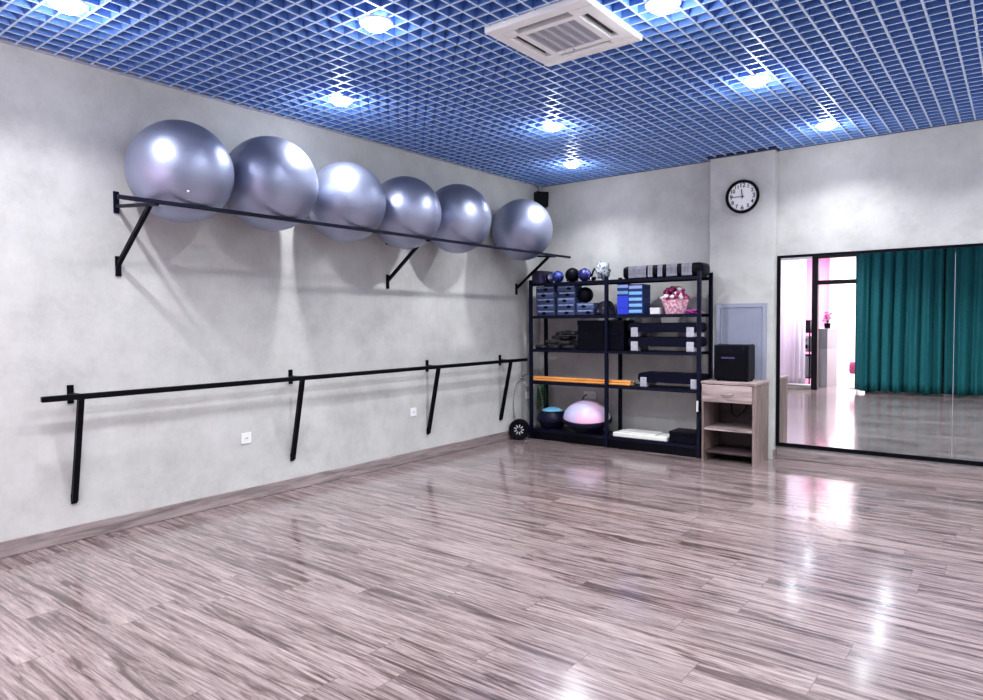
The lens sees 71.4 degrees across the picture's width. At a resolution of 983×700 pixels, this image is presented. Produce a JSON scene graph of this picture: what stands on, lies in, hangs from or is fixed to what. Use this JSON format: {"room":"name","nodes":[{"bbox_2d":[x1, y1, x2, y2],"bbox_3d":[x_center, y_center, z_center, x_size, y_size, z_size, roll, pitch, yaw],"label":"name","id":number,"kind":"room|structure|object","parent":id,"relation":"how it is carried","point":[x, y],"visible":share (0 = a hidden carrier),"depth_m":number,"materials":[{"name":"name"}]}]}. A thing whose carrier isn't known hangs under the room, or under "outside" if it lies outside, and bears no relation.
{"room":"fitness studio","nodes":[
{"label":"fitness studio","id":0,"kind":"room"},
{"bbox_2d":[0,42,539,541],"bbox_3d":[-2.636,-0.476,4.630,0.150,3.420,10.709,1,3,38],"label":"wall","id":1,"kind":"structure","parent":0,"point":[220,297],"depth_m":5.09,"materials":[{"name":"white paint"}]},
{"bbox_2d":[241,432,250,443],"bbox_3d":[-1.944,0.699,5.424,0.013,0.086,0.086,1,3,38],"label":"wall outlet","id":2,"kind":"object","parent":1,"relation":"attached to","point":[245,437],"visible":1,"depth_m":5.42,"materials":[{"name":"white plastic"}]},
{"bbox_2d":[0,36,538,186],"bbox_3d":[-1.705,-1.928,5.646,0.022,0.034,7.559,1,3,38],"label":"trim","id":3,"kind":"structure","parent":1,"relation":"attached to","point":[2,39],"depth_m":5.10,"materials":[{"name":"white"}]},
{"bbox_2d":[0,424,539,558],"bbox_3d":[-1.684,1.132,5.771,0.014,0.100,7.559,1,3,38],"label":"baseboard","id":4,"kind":"structure","parent":1,"relation":"attached to","point":[12,547],"depth_m":5.21,"materials":[{"name":"brown wood"}]},
{"bbox_2d":[40,355,527,503],"bbox_3d":[-1.209,0.528,6.227,0.184,0.772,5.135,1,3,38],"label":"ballet barre","id":5,"kind":"object","parent":1,"relation":"attached to","point":[71,396],"visible":1,"depth_m":5.34,"materials":[{"name":"black paint"}]},
{"bbox_2d":[113,191,570,294],"bbox_3d":[-0.868,-0.865,6.296,0.586,0.570,5.165,1,3,38],"label":"ball rack","id":6,"kind":"object","parent":1,"relation":"attached to","point":[148,203],"visible":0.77,"depth_m":4.84,"materials":[{"name":"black metal"}]},
{"bbox_2d":[124,119,233,222],"bbox_3d":[-2.098,-1.202,4.621,0.676,0.676,0.676,1,3,38],"label":"exercise ball","id":7,"kind":"object","parent":6,"relation":"on","point":[173,160],"visible":0.92,"depth_m":4.38,"materials":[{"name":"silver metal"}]},
{"bbox_2d":[227,136,317,230],"bbox_3d":[-1.666,-1.250,5.158,0.698,0.697,0.697,-2,3,-32],"label":"exercise ball","id":8,"kind":"object","parent":6,"relation":"on","point":[273,176],"visible":0.9,"depth_m":4.90,"materials":[{"name":"silver metal"}]},
{"bbox_2d":[308,161,385,241],"bbox_3d":[-1.224,-1.243,5.754,0.666,0.666,0.666,-2,3,-30],"label":"exercise ball","id":9,"kind":"object","parent":6,"relation":"on","point":[349,193],"visible":0.85,"depth_m":5.51,"materials":[{"name":"silver metal"}]},
{"bbox_2d":[376,176,441,248],"bbox_3d":[-0.793,-1.264,6.312,0.661,0.661,0.662,-2,3,-27],"label":"exercise ball","id":10,"kind":"object","parent":6,"relation":"on","point":[413,207],"visible":0.86,"depth_m":6.06,"materials":[{"name":"silver metal"}]},
{"bbox_2d":[431,184,491,252],"bbox_3d":[-0.342,-1.317,6.871,0.686,0.685,0.686,-2,3,-30],"label":"exercise ball","id":11,"kind":"object","parent":6,"relation":"on","point":[466,214],"visible":0.8,"depth_m":6.61,"materials":[{"name":"silver metal"}]},
{"bbox_2d":[492,199,552,260],"bbox_3d":[0.349,-1.362,7.757,0.689,0.690,0.690,-1,3,-24],"label":"exercise ball","id":12,"kind":"object","parent":6,"relation":"on","point":[523,224],"visible":0.95,"depth_m":7.50,"materials":[{"name":"silver metal"}]},
{"bbox_2d":[410,407,416,416],"bbox_3d":[-0.788,0.627,6.910,0.013,0.086,0.086,1,3,38],"label":"wall outlet","id":13,"kind":"object","parent":1,"relation":"attached to","point":[413,411],"visible":1,"depth_m":6.91,"materials":[{"name":"white plastic"}]},
{"bbox_2d":[534,186,548,207],"bbox_3d":[0.618,-1.914,8.520,0.164,0.270,0.121,-1,2,-16],"label":"speaker","id":14,"kind":"object","parent":1,"relation":"attached to","point":[540,197],"visible":0.91,"depth_m":8.47},
{"bbox_2d":[537,192,547,205],"bbox_3d":[0.634,-1.869,8.467,0.136,0.160,0.006,-1,2,-16],"label":"grille","id":15,"kind":"object","parent":14,"relation":"attached to","point":[542,197],"depth_m":8.47,"materials":[{"name":"black paint"}]},
{"bbox_2d":[0,434,982,699],"bbox_3d":[0.335,1.366,2.312,8.054,0.120,10.959,1,3,38],"label":"floor","id":16,"kind":"structure","parent":0,"point":[527,568],"depth_m":3.57,"materials":[{"name":"laminate"}]},
{"bbox_2d":[509,419,529,439],"bbox_3d":[0.333,0.946,8.149,0.250,0.250,0.090,0,2,15],"label":"roller","id":17,"kind":"object","parent":16,"relation":"on","point":[519,429],"visible":1,"depth_m":8.12,"materials":[{"name":"black plastic"}]},
{"bbox_2d":[513,374,543,436],"bbox_3d":[0.451,0.678,8.375,0.447,0.757,0.091,-2,3,-30],"label":"hoop","id":18,"kind":"object","parent":16,"relation":"on","point":[525,374],"visible":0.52,"depth_m":8.34,"materials":[{"name":"plastic"}]},
{"bbox_2d":[529,271,712,458],"bbox_3d":[1.391,0.127,7.704,2.100,1.905,0.361,1,3,38],"label":"shelving unit","id":19,"kind":"object","parent":16,"relation":"on","point":[603,438],"depth_m":7.56,"materials":[{"name":"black metal"}]},
{"bbox_2d":[537,384,545,406],"bbox_3d":[0.619,0.563,8.522,0.141,0.301,0.028,1,3,38],"label":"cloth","id":20,"kind":"object","parent":19,"relation":"hanging from","point":[539,400],"visible":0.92,"depth_m":8.53,"materials":[{"name":"green fabric"}]},
{"bbox_2d":[532,271,552,283],"bbox_3d":[0.614,-0.871,8.227,0.120,0.150,0.280,1,3,38],"label":"carton","id":21,"kind":"object","parent":19,"relation":"on","point":[538,276],"visible":0.72,"depth_m":8.12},
{"bbox_2d":[535,344,549,348],"bbox_3d":[0.630,-0.041,8.203,0.216,0.049,0.170,1,3,26],"label":"weight","id":22,"kind":"object","parent":19,"relation":"on","point":[538,346],"visible":0.81,"depth_m":8.14,"materials":[{"name":"black metal"}]},
{"bbox_2d":[537,310,557,315],"bbox_3d":[0.691,-0.444,8.178,0.255,0.069,0.174,1,3,38],"label":"block","id":23,"kind":"object","parent":19,"relation":"on","point":[539,312],"visible":0.88,"depth_m":8.10,"materials":[{"name":"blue plastic"}]},
{"bbox_2d":[536,304,557,309],"bbox_3d":[0.685,-0.514,8.172,0.255,0.069,0.174,1,3,38],"label":"block","id":24,"kind":"object","parent":23,"relation":"on","point":[538,306],"visible":0.86,"depth_m":8.09,"materials":[{"name":"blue plastic"}]},
{"bbox_2d":[536,298,557,303],"bbox_3d":[0.686,-0.584,8.172,0.255,0.069,0.174,1,3,38],"label":"block","id":25,"kind":"object","parent":24,"relation":"on","point":[538,300],"visible":0.82,"depth_m":8.09,"materials":[{"name":"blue plastic"}]},
{"bbox_2d":[536,292,557,297],"bbox_3d":[0.681,-0.653,8.162,0.255,0.069,0.174,1,3,38],"label":"block","id":26,"kind":"object","parent":25,"relation":"on","point":[538,294],"visible":0.83,"depth_m":8.08,"materials":[{"name":"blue plastic"}]},
{"bbox_2d":[536,286,557,291],"bbox_3d":[0.682,-0.724,8.159,0.255,0.069,0.174,1,3,38],"label":"block","id":27,"kind":"object","parent":26,"relation":"on","point":[540,288],"visible":0.79,"depth_m":8.07,"materials":[{"name":"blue plastic"}]},
{"bbox_2d":[545,274,552,282],"bbox_3d":[0.687,-0.848,8.121,0.110,0.117,0.114,1,3,38],"label":"ball","id":28,"kind":"object","parent":19,"relation":"on","point":[548,278],"visible":0.91,"depth_m":8.08,"materials":[{"name":"grey rubber"}]},
{"bbox_2d":[537,407,563,428],"bbox_3d":[0.733,0.809,8.231,0.381,0.249,0.381,1,3,38],"label":"dome","id":29,"kind":"object","parent":19,"relation":"on","point":[549,417],"visible":0.89,"depth_m":8.10,"materials":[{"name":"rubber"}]},
{"bbox_2d":[549,345,562,348],"bbox_3d":[0.765,-0.037,8.095,0.170,0.049,0.216,0,2,2],"label":"weight","id":30,"kind":"object","parent":19,"relation":"on","point":[550,346],"visible":0.91,"depth_m":8.00,"materials":[{"name":"black metal"}]},
{"bbox_2d":[545,340,556,343],"bbox_3d":[0.741,-0.097,8.135,0.201,0.055,0.179,0,2,19],"label":"weight","id":31,"kind":"object","parent":30,"relation":"on","point":[546,341],"visible":0.71,"depth_m":8.06,"materials":[{"name":"black metal"}]},
{"bbox_2d":[551,335,562,339],"bbox_3d":[0.800,-0.150,8.122,0.201,0.050,0.179,-2,3,-33],"label":"weight","id":32,"kind":"object","parent":31,"relation":"on","point":[554,337],"visible":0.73,"depth_m":8.04,"materials":[{"name":"black metal"}]},
{"bbox_2d":[555,330,569,334],"bbox_3d":[0.851,-0.205,8.098,0.179,0.057,0.200,-1,2,-17],"label":"weight","id":33,"kind":"object","parent":32,"relation":"on","point":[565,331],"visible":0.81,"depth_m":8.03,"materials":[{"name":"black fabric"}]},
{"bbox_2d":[552,271,563,281],"bbox_3d":[0.781,-0.861,8.035,0.140,0.143,0.140,1,3,38],"label":"ball","id":34,"kind":"object","parent":19,"relation":"on","point":[557,276],"visible":0.86,"depth_m":7.99,"materials":[{"name":"blue rubber"}]},
{"bbox_2d":[557,309,576,314],"bbox_3d":[0.910,-0.438,7.993,0.235,0.069,0.174,1,3,38],"label":"block","id":35,"kind":"object","parent":19,"relation":"on","point":[566,311],"visible":0.78,"depth_m":7.91,"materials":[{"name":"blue plastic"}]},
{"bbox_2d":[557,303,576,309],"bbox_3d":[0.911,-0.508,7.991,0.235,0.069,0.174,1,3,38],"label":"block","id":36,"kind":"object","parent":35,"relation":"on","point":[563,306],"visible":0.86,"depth_m":7.92,"materials":[{"name":"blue plastic"}]},
{"bbox_2d":[557,297,581,303],"bbox_3d":[0.912,-0.578,7.991,0.235,0.069,0.174,1,3,38],"label":"block","id":37,"kind":"object","parent":36,"relation":"on","point":[564,299],"visible":0.86,"depth_m":7.92,"materials":[{"name":"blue plastic"}]},
{"bbox_2d":[558,291,577,297],"bbox_3d":[0.921,-0.649,7.992,0.235,0.069,0.174,1,3,38],"label":"block","id":38,"kind":"object","parent":37,"relation":"on","point":[564,293],"visible":0.84,"depth_m":7.91,"materials":[{"name":"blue plastic"}]},
{"bbox_2d":[557,285,581,291],"bbox_3d":[0.911,-0.718,7.982,0.235,0.069,0.174,1,3,38],"label":"block","id":39,"kind":"object","parent":38,"relation":"on","point":[561,288],"visible":0.91,"depth_m":7.91,"materials":[{"name":"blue plastic"}]},
{"bbox_2d":[561,345,577,348],"bbox_3d":[0.910,-0.034,7.987,0.216,0.049,0.170,-1,2,-11],"label":"weight","id":40,"kind":"object","parent":19,"relation":"on","point":[563,346],"visible":0.96,"depth_m":7.92,"materials":[{"name":"black metal"}]},
{"bbox_2d":[557,340,571,344],"bbox_3d":[0.856,-0.085,8.020,0.179,0.054,0.201,0,2,0],"label":"weight","id":41,"kind":"object","parent":40,"relation":"on","point":[564,342],"visible":1,"depth_m":7.94,"materials":[{"name":"black metal"}]},
{"bbox_2d":[565,267,578,281],"bbox_3d":[0.934,-0.871,7.915,0.166,0.169,0.166,1,3,38],"label":"ball","id":42,"kind":"object","parent":19,"relation":"on","point":[571,274],"visible":0.91,"depth_m":7.86,"materials":[{"name":"black plastic"}]},
{"bbox_2d":[533,378,631,385],"bbox_3d":[1.008,0.367,7.851,1.296,0.028,0.028,1,3,38],"label":"stick","id":43,"kind":"object","parent":19,"relation":"on","point":[534,379],"visible":1,"depth_m":7.82,"materials":[{"name":"orange wood"}]},
{"bbox_2d":[533,376,631,383],"bbox_3d":[1.018,0.340,7.863,1.296,0.028,0.028,1,3,38],"label":"stick","id":44,"kind":"object","parent":43,"relation":"on","point":[537,377],"visible":1,"depth_m":7.85,"materials":[{"name":"orange wood"}]},
{"bbox_2d":[578,268,590,280],"bbox_3d":[1.065,-0.861,7.814,0.152,0.155,0.152,1,3,38],"label":"ball","id":45,"kind":"object","parent":19,"relation":"on","point":[584,274],"visible":0.89,"depth_m":7.76,"materials":[{"name":"blue rubber"}]},
{"bbox_2d":[562,400,611,432],"bbox_3d":[1.102,0.759,7.910,0.577,0.349,0.577,-2,3,-38],"label":"dome","id":46,"kind":"object","parent":19,"relation":"on","point":[584,416],"visible":0.94,"depth_m":7.72,"materials":[{"name":"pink rubber"}]},
{"bbox_2d":[577,309,596,314],"bbox_3d":[1.113,-0.434,7.842,0.225,0.069,0.174,1,3,38],"label":"block","id":47,"kind":"object","parent":19,"relation":"on","point":[579,311],"visible":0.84,"depth_m":7.76,"materials":[{"name":"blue plastic"}]},
{"bbox_2d":[577,303,598,308],"bbox_3d":[1.113,-0.504,7.834,0.225,0.069,0.174,1,3,38],"label":"block","id":48,"kind":"object","parent":47,"relation":"on","point":[579,305],"visible":0.88,"depth_m":7.76,"materials":[{"name":"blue plastic"}]},
{"bbox_2d":[577,287,592,302],"bbox_3d":[1.082,-0.634,7.875,0.184,0.187,0.184,1,3,38],"label":"ball","id":49,"kind":"object","parent":48,"relation":"on","point":[585,294],"visible":1,"depth_m":7.81,"materials":[{"name":"black plastic"}]},
{"bbox_2d":[577,320,603,349],"bbox_3d":[1.195,-0.172,7.835,0.343,0.335,0.296,1,3,38],"label":"storage box","id":50,"kind":"object","parent":19,"relation":"on","point":[590,332],"visible":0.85,"depth_m":7.73,"materials":[{"name":"black plastic"}]},
{"bbox_2d":[589,268,595,280],"bbox_3d":[1.150,-0.858,7.761,0.074,0.150,0.046,1,3,38],"label":"grip","id":51,"kind":"object","parent":19,"relation":"on","point":[591,278],"visible":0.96,"depth_m":7.76,"materials":[{"name":"black plastic"}]},
{"bbox_2d":[595,260,610,279],"bbox_3d":[1.261,-0.899,7.721,0.167,0.236,0.164,-2,3,-32],"label":"plastic bag","id":52,"kind":"object","parent":19,"relation":"on","point":[602,269],"visible":0.88,"depth_m":7.67,"materials":[{"name":"white plastic"}]},
{"bbox_2d":[609,320,634,350],"bbox_3d":[1.434,-0.166,7.649,0.233,0.335,0.296,1,3,38],"label":"storage box","id":53,"kind":"object","parent":19,"relation":"on","point":[619,334],"visible":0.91,"depth_m":7.54,"materials":[{"name":"black plastic"}]},
{"bbox_2d":[617,308,629,314],"bbox_3d":[1.487,-0.424,7.551,0.136,0.066,0.170,1,3,38],"label":"block","id":54,"kind":"object","parent":19,"relation":"on","point":[619,311],"visible":0.68,"depth_m":7.48,"materials":[{"name":"blue plastic"}]},
{"bbox_2d":[617,302,629,308],"bbox_3d":[1.486,-0.490,7.548,0.136,0.066,0.170,1,3,38],"label":"block","id":55,"kind":"object","parent":54,"relation":"on","point":[622,305],"visible":0.74,"depth_m":7.48,"materials":[{"name":"blue plastic"}]},
{"bbox_2d":[617,296,629,302],"bbox_3d":[1.486,-0.557,7.545,0.136,0.066,0.170,1,3,38],"label":"block","id":56,"kind":"object","parent":55,"relation":"on","point":[619,298],"visible":0.61,"depth_m":7.47,"materials":[{"name":"blue plastic"}]},
{"bbox_2d":[617,290,629,295],"bbox_3d":[1.484,-0.624,7.541,0.136,0.066,0.174,1,3,38],"label":"block","id":57,"kind":"object","parent":56,"relation":"on","point":[619,292],"visible":0.65,"depth_m":7.47,"materials":[{"name":"blue plastic"}]},
{"bbox_2d":[617,284,630,289],"bbox_3d":[1.484,-0.691,7.538,0.136,0.066,0.174,1,3,38],"label":"block","id":58,"kind":"object","parent":57,"relation":"on","point":[619,286],"visible":0.65,"depth_m":7.47,"materials":[{"name":"blue plastic"}]},
{"bbox_2d":[629,308,649,313],"bbox_3d":[1.614,-0.419,7.450,0.160,0.064,0.204,1,3,38],"label":"block","id":59,"kind":"object","parent":19,"relation":"on","point":[635,310],"visible":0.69,"depth_m":7.38,"materials":[{"name":"blue plastic"}]},
{"bbox_2d":[629,302,649,308],"bbox_3d":[1.613,-0.484,7.447,0.160,0.064,0.204,1,3,38],"label":"block","id":60,"kind":"object","parent":59,"relation":"on","point":[633,305],"visible":0.85,"depth_m":7.37,"materials":[{"name":"blue plastic"}]},
{"bbox_2d":[629,296,649,302],"bbox_3d":[1.613,-0.549,7.444,0.160,0.064,0.204,1,3,38],"label":"block","id":61,"kind":"object","parent":60,"relation":"on","point":[632,299],"visible":0.88,"depth_m":7.37,"materials":[{"name":"blue plastic"}]},
{"bbox_2d":[629,290,649,296],"bbox_3d":[1.612,-0.614,7.442,0.160,0.064,0.204,1,3,38],"label":"block","id":62,"kind":"object","parent":61,"relation":"on","point":[632,292],"visible":0.88,"depth_m":7.37,"materials":[{"name":"blue plastic"}]},
{"bbox_2d":[629,284,649,290],"bbox_3d":[1.612,-0.679,7.439,0.160,0.064,0.204,1,3,38],"label":"block","id":63,"kind":"object","parent":62,"relation":"on","point":[632,286],"visible":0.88,"depth_m":7.37,"materials":[{"name":"blue plastic"}]},
{"bbox_2d":[613,429,668,441],"bbox_3d":[1.670,0.926,7.490,0.630,0.062,0.250,1,3,38],"label":"mat","id":64,"kind":"object","parent":19,"relation":"on","point":[629,433],"visible":0.87,"depth_m":7.42,"materials":[{"name":"white fabric"}]},
{"bbox_2d":[650,308,663,313],"bbox_3d":[1.776,-0.418,7.332,0.112,0.068,0.123,1,3,38],"label":"carton","id":65,"kind":"object","parent":19,"relation":"on","point":[652,310],"visible":0.84,"depth_m":7.29,"materials":[{"name":"white cardboard"}]},
{"bbox_2d":[623,262,709,278],"bbox_3d":[1.857,-0.839,7.301,0.900,0.140,0.256,1,3,38],"label":"roll","id":66,"kind":"object","parent":19,"relation":"on","point":[677,269],"visible":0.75,"depth_m":7.16,"materials":[{"name":"black plastic"}]},
{"bbox_2d":[628,336,706,351],"bbox_3d":[1.882,-0.066,7.336,0.775,0.152,0.290,1,3,38],"label":"step platform","id":67,"kind":"object","parent":19,"relation":"on","point":[642,342],"visible":0.9,"depth_m":7.21,"materials":[{"name":"black plastic"}]},
{"bbox_2d":[628,322,706,336],"bbox_3d":[1.880,-0.218,7.330,0.775,0.152,0.290,1,3,38],"label":"step platform","id":68,"kind":"object","parent":67,"relation":"on","point":[636,329],"visible":0.95,"depth_m":7.20,"materials":[{"name":"black plastic"}]},
{"bbox_2d":[638,371,709,388],"bbox_3d":[1.944,0.320,7.318,0.698,0.152,0.276,1,3,38],"label":"step platform","id":69,"kind":"object","parent":19,"relation":"on","point":[648,378],"visible":0.76,"depth_m":7.22,"materials":[{"name":"black plastic"}]},
{"bbox_2d":[660,286,689,313],"bbox_3d":[1.939,-0.530,7.214,0.307,0.299,0.304,0,2,2],"label":"flower basket","id":70,"kind":"object","parent":19,"relation":"on","point":[677,304],"visible":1,"depth_m":7.12,"materials":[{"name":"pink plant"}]},
{"bbox_2d":[669,428,701,444],"bbox_3d":[2.057,0.906,7.188,0.298,0.120,0.258,1,3,38],"label":"storage box","id":71,"kind":"object","parent":19,"relation":"on","point":[679,435],"visible":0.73,"depth_m":7.11,"materials":[{"name":"black plastic"}]},
{"bbox_2d":[686,309,701,313],"bbox_3d":[2.091,-0.400,7.052,0.167,0.047,0.057,1,3,38],"label":"flower garland","id":72,"kind":"object","parent":19,"relation":"on","point":[689,311],"visible":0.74,"depth_m":7.06,"materials":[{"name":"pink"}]},
{"bbox_2d":[696,400,701,441],"bbox_3d":[2.104,0.718,6.926,0.063,0.425,0.022,1,3,38],"label":"rope","id":73,"kind":"object","parent":19,"relation":"hanging from","point":[697,402],"visible":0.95,"depth_m":6.91,"materials":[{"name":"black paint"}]},
{"bbox_2d":[701,379,769,466],"bbox_3d":[2.433,0.706,6.845,0.530,0.800,0.498,1,3,38],"label":"nightstand","id":74,"kind":"object","parent":16,"relation":"on","point":[746,435],"visible":0.93,"depth_m":6.81,"materials":[{"name":"brown wood"}]},
{"bbox_2d":[704,422,751,433],"bbox_3d":[2.446,0.779,6.865,0.474,0.022,0.432,1,3,38],"label":"shelf","id":75,"kind":"object","parent":74,"relation":"attached to","point":[740,427],"depth_m":6.86,"materials":[{"name":"brown wood"}]},
{"bbox_2d":[705,444,751,456],"bbox_3d":[2.456,1.010,6.885,0.474,0.020,0.404,1,3,38],"label":"shelf","id":76,"kind":"object","parent":74,"relation":"attached to","point":[731,449],"depth_m":6.88,"materials":[{"name":"brown wood"}]},
{"bbox_2d":[714,344,754,381],"bbox_3d":[2.421,0.126,6.823,0.340,0.362,0.233,1,3,38],"label":"speaker","id":77,"kind":"object","parent":74,"relation":"on","point":[731,361],"visible":1,"depth_m":6.73,"materials":[{"name":"black plastic"}]},
{"bbox_2d":[715,352,745,378],"bbox_3d":[2.356,0.148,6.740,0.304,0.255,0.007,1,3,38],"label":"grille","id":78,"kind":"object","parent":77,"relation":"attached to","point":[728,365],"depth_m":6.74,"materials":[{"name":"black paint"}]},
{"bbox_2d":[731,404,747,417],"bbox_3d":[2.534,0.604,6.987,0.192,0.183,0.062,1,3,38],"label":"power cord","id":79,"kind":"object","parent":74,"relation":"in","point":[731,404],"visible":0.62,"depth_m":6.98,"materials":[{"name":"black paint"}]},
{"bbox_2d":[0,0,982,185],"bbox_3d":[1.263,-1.880,3.328,7.514,0.070,7.539,1,3,38],"label":"ceiling","id":80,"kind":"structure","parent":0,"point":[433,83],"depth_m":4.63,"materials":[{"name":"blue metal"}]},
{"bbox_2d":[47,0,88,14],"bbox_3d":[-2.232,-1.804,3.605,0.192,0.050,0.192,1,3,38],"label":"recessed light","id":81,"kind":"object","parent":80,"relation":"attached to","point":[71,7],"visible":1,"depth_m":3.58,"materials":[{"name":"white"}]},
{"bbox_2d":[328,95,353,106],"bbox_3d":[-1.139,-1.876,5.180,0.192,0.050,0.192,1,3,38],"label":"recessed light","id":82,"kind":"object","parent":80,"relation":"attached to","point":[338,100],"visible":1,"depth_m":5.13,"materials":[{"name":"white"}]},
{"bbox_2d":[359,15,392,32],"bbox_3d":[-0.652,-1.827,3.862,0.192,0.050,0.192,1,3,38],"label":"recessed light","id":83,"kind":"object","parent":80,"relation":"attached to","point":[372,23],"visible":1,"depth_m":3.82,"materials":[{"name":"white plastic"}]},
{"bbox_2d":[542,122,563,130],"bbox_3d":[0.531,-1.918,5.907,0.192,0.050,0.192,1,3,38],"label":"recessed light","id":84,"kind":"object","parent":80,"relation":"attached to","point":[549,126],"visible":1,"depth_m":5.86,"materials":[{"name":"white plastic"}]},
{"bbox_2d":[485,0,641,66],"bbox_3d":[0.429,-1.865,4.013,0.670,0.063,0.676,1,3,38],"label":"air conditioner","id":85,"kind":"object","parent":80,"relation":"attached to","point":[562,31],"visible":0.98,"depth_m":3.95,"materials":[{"name":"white plastic"}]},
{"bbox_2d":[526,20,602,51],"bbox_3d":[0.430,-1.846,4.013,0.350,0.017,0.330,1,3,38],"label":"grille","id":86,"kind":"object","parent":85,"relation":"attached to","point":[567,35],"depth_m":4.01,"materials":[{"name":"grey plastic"}]},
{"bbox_2d":[563,161,580,167],"bbox_3d":[0.862,-1.978,7.325,0.192,0.050,0.192,1,3,38],"label":"recessed light","id":87,"kind":"object","parent":80,"relation":"attached to","point":[570,164],"visible":1,"depth_m":7.27,"materials":[{"name":"white plastic"}]},
{"bbox_2d":[645,0,681,14],"bbox_3d":[0.917,-1.831,3.658,0.192,0.050,0.192,1,3,38],"label":"recessed light","id":88,"kind":"object","parent":80,"relation":"attached to","point":[659,7],"visible":1,"depth_m":3.63,"materials":[{"name":"white"}]},
{"bbox_2d":[743,74,771,86],"bbox_3d":[1.871,-1.885,4.821,0.192,0.050,0.192,1,3,38],"label":"recessed light","id":89,"kind":"object","parent":80,"relation":"attached to","point":[758,80],"visible":1,"depth_m":4.77,"materials":[{"name":"white"}]},
{"bbox_2d":[815,121,838,129],"bbox_3d":[2.915,-1.938,5.942,0.192,0.050,0.192,1,3,38],"label":"recessed light","id":90,"kind":"object","parent":80,"relation":"attached to","point":[827,125],"visible":1,"depth_m":5.89,"materials":[{"name":"white plastic"}]},
{"bbox_2d":[710,150,778,458],"bbox_3d":[2.600,-0.615,7.075,0.650,3.420,0.119,1,3,38],"label":"wall pillar","id":91,"kind":"structure","parent":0,"point":[743,246],"depth_m":6.95,"materials":[{"name":"white paint"}]},
{"bbox_2d":[716,303,766,379],"bbox_3d":[2.567,-0.051,7.041,0.510,0.855,0.016,1,3,38],"label":"access panel","id":92,"kind":"object","parent":91,"relation":"attached to","point":[738,325],"visible":0.64,"depth_m":6.99,"materials":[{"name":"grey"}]},
{"bbox_2d":[725,179,759,212],"bbox_3d":[2.554,-1.564,6.965,0.340,0.340,0.042,1,3,38],"label":"wall clock","id":93,"kind":"object","parent":91,"relation":"attached to","point":[742,196],"visible":1,"depth_m":6.96,"materials":[{"name":"black paint"}]},
{"bbox_2d":[773,448,776,458],"bbox_3d":[2.871,1.050,6.933,0.014,0.100,0.105,1,3,38],"label":"baseboard","id":94,"kind":"structure","parent":91,"relation":"attached to","point":[775,449],"depth_m":6.92,"materials":[{"name":"brown wood"}]},
{"bbox_2d":[540,120,982,468],"bbox_3d":[3.645,-0.598,6.435,7.554,3.420,0.150,1,3,38],"label":"wall","id":95,"kind":"structure","parent":0,"point":[923,187],"depth_m":7.36,"materials":[{"name":"white paint"}]},
{"bbox_2d":[584,391,595,398],"bbox_3d":[1.193,0.546,8.290,0.165,0.090,0.013,1,3,38],"label":"wall outlet","id":96,"kind":"object","parent":95,"relation":"attached to","point":[590,394],"visible":1,"depth_m":8.28,"materials":[{"name":"white plastic"}]},
{"bbox_2d":[543,119,982,186],"bbox_3d":[3.553,-1.990,6.257,7.532,0.042,0.141,1,3,38],"label":"trim","id":97,"kind":"structure","parent":95,"relation":"attached to","point":[770,147],"depth_m":6.87,"materials":[{"name":"blue"}]},
{"bbox_2d":[776,243,982,466],"bbox_3d":[4.577,0.053,5.626,4.266,1.925,0.030,1,3,38],"label":"wall mirror","id":98,"kind":"object","parent":95,"relation":"attached to","point":[879,352],"visible":1,"depth_m":6.35,"materials":[{"name":"clear mirror"}]},
{"bbox_2d":[777,448,982,479],"bbox_3d":[4.749,1.092,5.544,4.656,0.098,0.024,1,3,38],"label":"baseboard","id":99,"kind":"structure","parent":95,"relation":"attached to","point":[858,461],"depth_m":6.37,"materials":[{"name":"brown wood"}]},
{"bbox_3d":[1.002,-0.091,8.051,0.216,0.049,0.170,7,6,28],"label":"weight","id":100,"kind":"object","parent":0,"visible":0},
{"bbox_2d":[562,336,576,339],"bbox_3d":[0.914,-0.140,8.035,0.179,0.054,0.201,-2,3,-34],"label":"weight","id":101,"kind":"object","parent":100,"relation":"on","point":[563,337],"visible":0.99,"depth_m":7.97,"materials":[{"name":"black metal"}]},
{"bbox_2d":[565,331,577,335],"bbox_3d":[0.948,-0.196,8.045,0.201,0.051,0.179,-1,2,-12],"label":"weight","id":102,"kind":"object","parent":101,"relation":"on","point":[567,332],"visible":0.83,"depth_m":7.97,"materials":[{"name":"black fabric"}]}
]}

